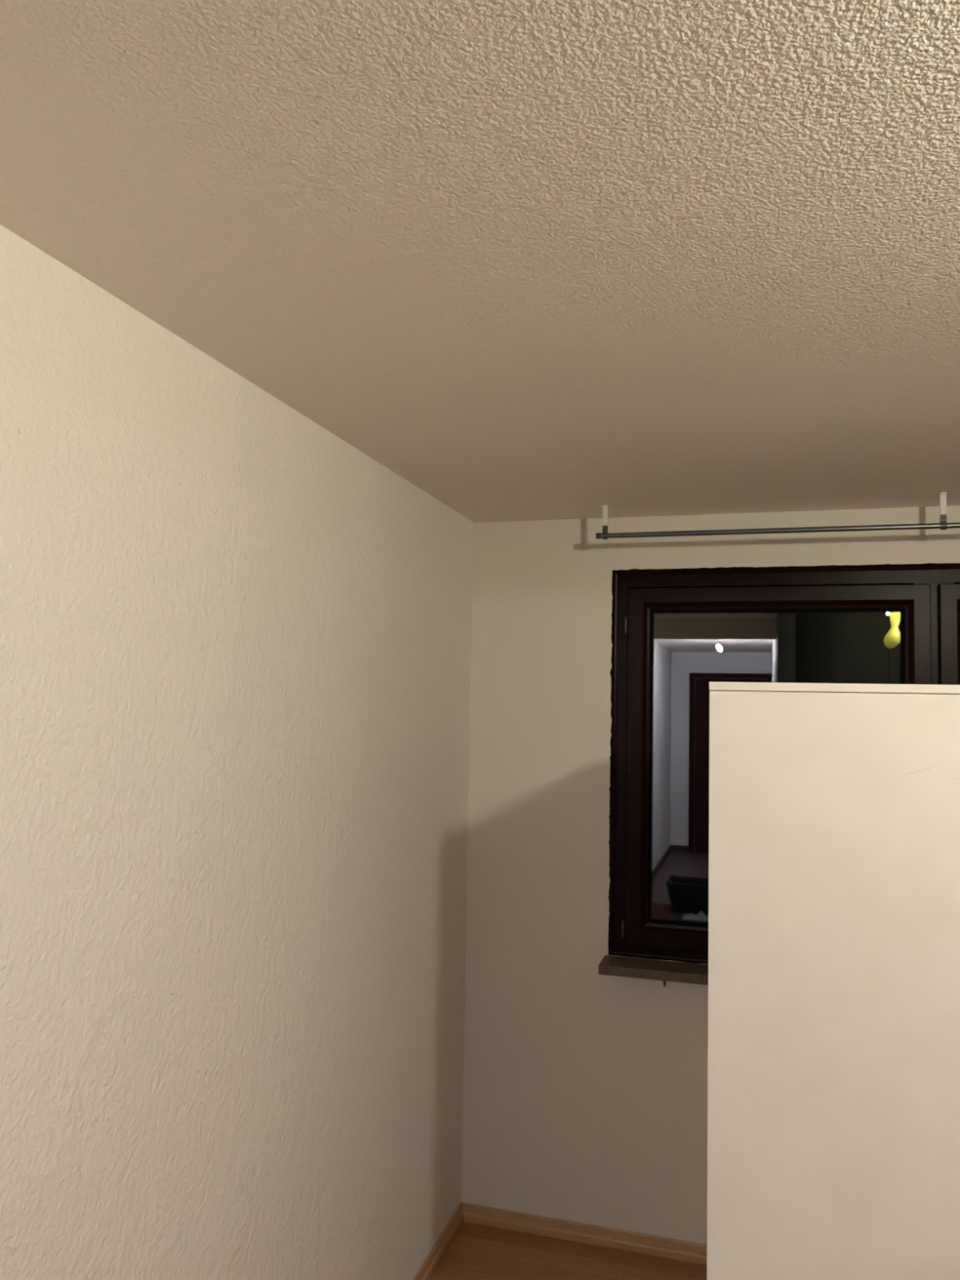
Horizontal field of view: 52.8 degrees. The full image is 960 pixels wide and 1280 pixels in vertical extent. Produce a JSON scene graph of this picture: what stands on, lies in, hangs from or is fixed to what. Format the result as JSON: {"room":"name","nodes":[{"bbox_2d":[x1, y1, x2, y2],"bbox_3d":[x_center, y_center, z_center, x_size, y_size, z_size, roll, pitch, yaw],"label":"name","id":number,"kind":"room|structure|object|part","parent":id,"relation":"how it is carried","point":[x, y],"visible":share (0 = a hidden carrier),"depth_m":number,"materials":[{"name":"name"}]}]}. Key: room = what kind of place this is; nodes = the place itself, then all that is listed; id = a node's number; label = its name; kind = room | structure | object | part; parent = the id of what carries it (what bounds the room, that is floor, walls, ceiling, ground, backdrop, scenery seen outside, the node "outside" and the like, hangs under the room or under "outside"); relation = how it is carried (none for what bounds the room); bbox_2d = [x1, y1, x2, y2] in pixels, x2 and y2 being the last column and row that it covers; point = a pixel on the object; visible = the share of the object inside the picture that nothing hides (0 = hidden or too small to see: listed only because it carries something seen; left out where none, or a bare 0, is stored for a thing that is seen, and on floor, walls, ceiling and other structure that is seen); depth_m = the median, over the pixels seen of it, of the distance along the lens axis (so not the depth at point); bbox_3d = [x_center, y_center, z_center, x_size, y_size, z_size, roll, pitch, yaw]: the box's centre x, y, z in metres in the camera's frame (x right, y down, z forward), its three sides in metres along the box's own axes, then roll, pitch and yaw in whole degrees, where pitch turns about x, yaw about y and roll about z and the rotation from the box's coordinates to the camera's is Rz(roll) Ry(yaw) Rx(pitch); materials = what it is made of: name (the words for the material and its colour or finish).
{"room":"bedroom","nodes":[
{"label":"bedroom","id":0,"kind":"room"},
{"bbox_2d":[0,224,474,1279],"bbox_3d":[-0.689,0.685,1.688,0.200,2.500,4.480,0,-4,16],"label":"wall","id":1,"kind":"structure","parent":0,"point":[235,640],"depth_m":1.89,"materials":[{"name":"white paint"}]},
{"bbox_2d":[413,1202,463,1279],"bbox_3d":[-0.634,1.898,1.495,0.016,0.058,4.060,0,-4,16],"label":"baseboard","id":2,"kind":"structure","parent":1,"relation":"attached to","point":[436,1254],"depth_m":3.20,"materials":[{"name":"brown wood"}]},
{"bbox_2d":[0,0,959,522],"bbox_3d":[0.129,-0.799,-1.080,3.730,0.150,9.510,0,-4,16],"label":"ceiling","id":3,"kind":"structure","parent":0,"point":[526,260],"depth_m":1.32,"materials":[{"name":"white paint"}]},
{"bbox_2d":[595,492,959,539],"bbox_3d":[1.421,-0.392,2.953,2.146,0.112,0.034,0,-4,16],"label":"curtain rod","id":4,"kind":"object","parent":3,"relation":"hanging from","point":[944,525],"visible":1,"depth_m":3.07,"materials":[{"name":"grey metal"}]},
{"bbox_2d":[429,1222,706,1279],"bbox_3d":[0.900,1.988,1.194,3.530,0.100,4.360,0,-4,16],"label":"floor","id":5,"kind":"structure","parent":0,"point":[476,1251],"depth_m":3.19,"materials":[{"name":"orange laminate"}]},
{"bbox_2d":[706,681,959,1279],"bbox_3d":[0.802,1.040,1.970,0.628,1.885,0.632,0,-4,16],"label":"tall cabinet","id":6,"kind":"object","parent":5,"relation":"on","point":[833,972],"visible":1,"depth_m":1.72,"materials":[{"name":"beige laminate"}]},
{"bbox_3d":[0.807,0.107,2.032,0.600,0.016,0.632,0,-4,16],"label":"panel","id":7,"kind":"part","parent":6,"relation":"part of","materials":[{"name":"beige laminate"}]},
{"bbox_2d":[460,505,959,1244],"bbox_3d":[1.495,0.822,3.208,3.130,2.500,0.280,0,-4,16],"label":"wall","id":8,"kind":"structure","parent":0,"point":[585,1091],"depth_m":3.41,"materials":[{"name":"beige paint"}]},
{"bbox_2d":[460,1201,706,1265],"bbox_3d":[1.430,2.030,2.991,3.130,0.058,0.016,0,-4,16],"label":"baseboard","id":9,"kind":"structure","parent":8,"relation":"attached to","point":[596,1235],"depth_m":3.30,"materials":[{"name":"brown wood"}]},
{"bbox_2d":[598,563,959,986],"bbox_3d":[1.456,0.438,3.076,2.138,1.418,0.225,0,-4,16],"label":"window","id":10,"kind":"structure","parent":8,"relation":"in","point":[675,633],"depth_m":3.32,"materials":[{"name":"brown wood"}]},
{"bbox_3d":[1.437,1.106,3.005,2.125,0.031,0.165,0,-4,16],"label":"sill","id":11,"kind":"part","parent":10,"relation":"part of","materials":[{"name":"brown stone"}]},
{"bbox_3d":[0.988,0.435,3.263,0.820,1.076,0.004,0,-4,16],"label":"pane","id":12,"kind":"part","parent":10,"relation":"part of","materials":[{"name":"clear glass"}]},
{"bbox_3d":[1.950,0.436,2.975,0.978,1.234,0.060,0,-4,16],"label":"sash","id":13,"kind":"part","parent":10,"relation":"part of","materials":[{"name":"brown wood"}]}
]}

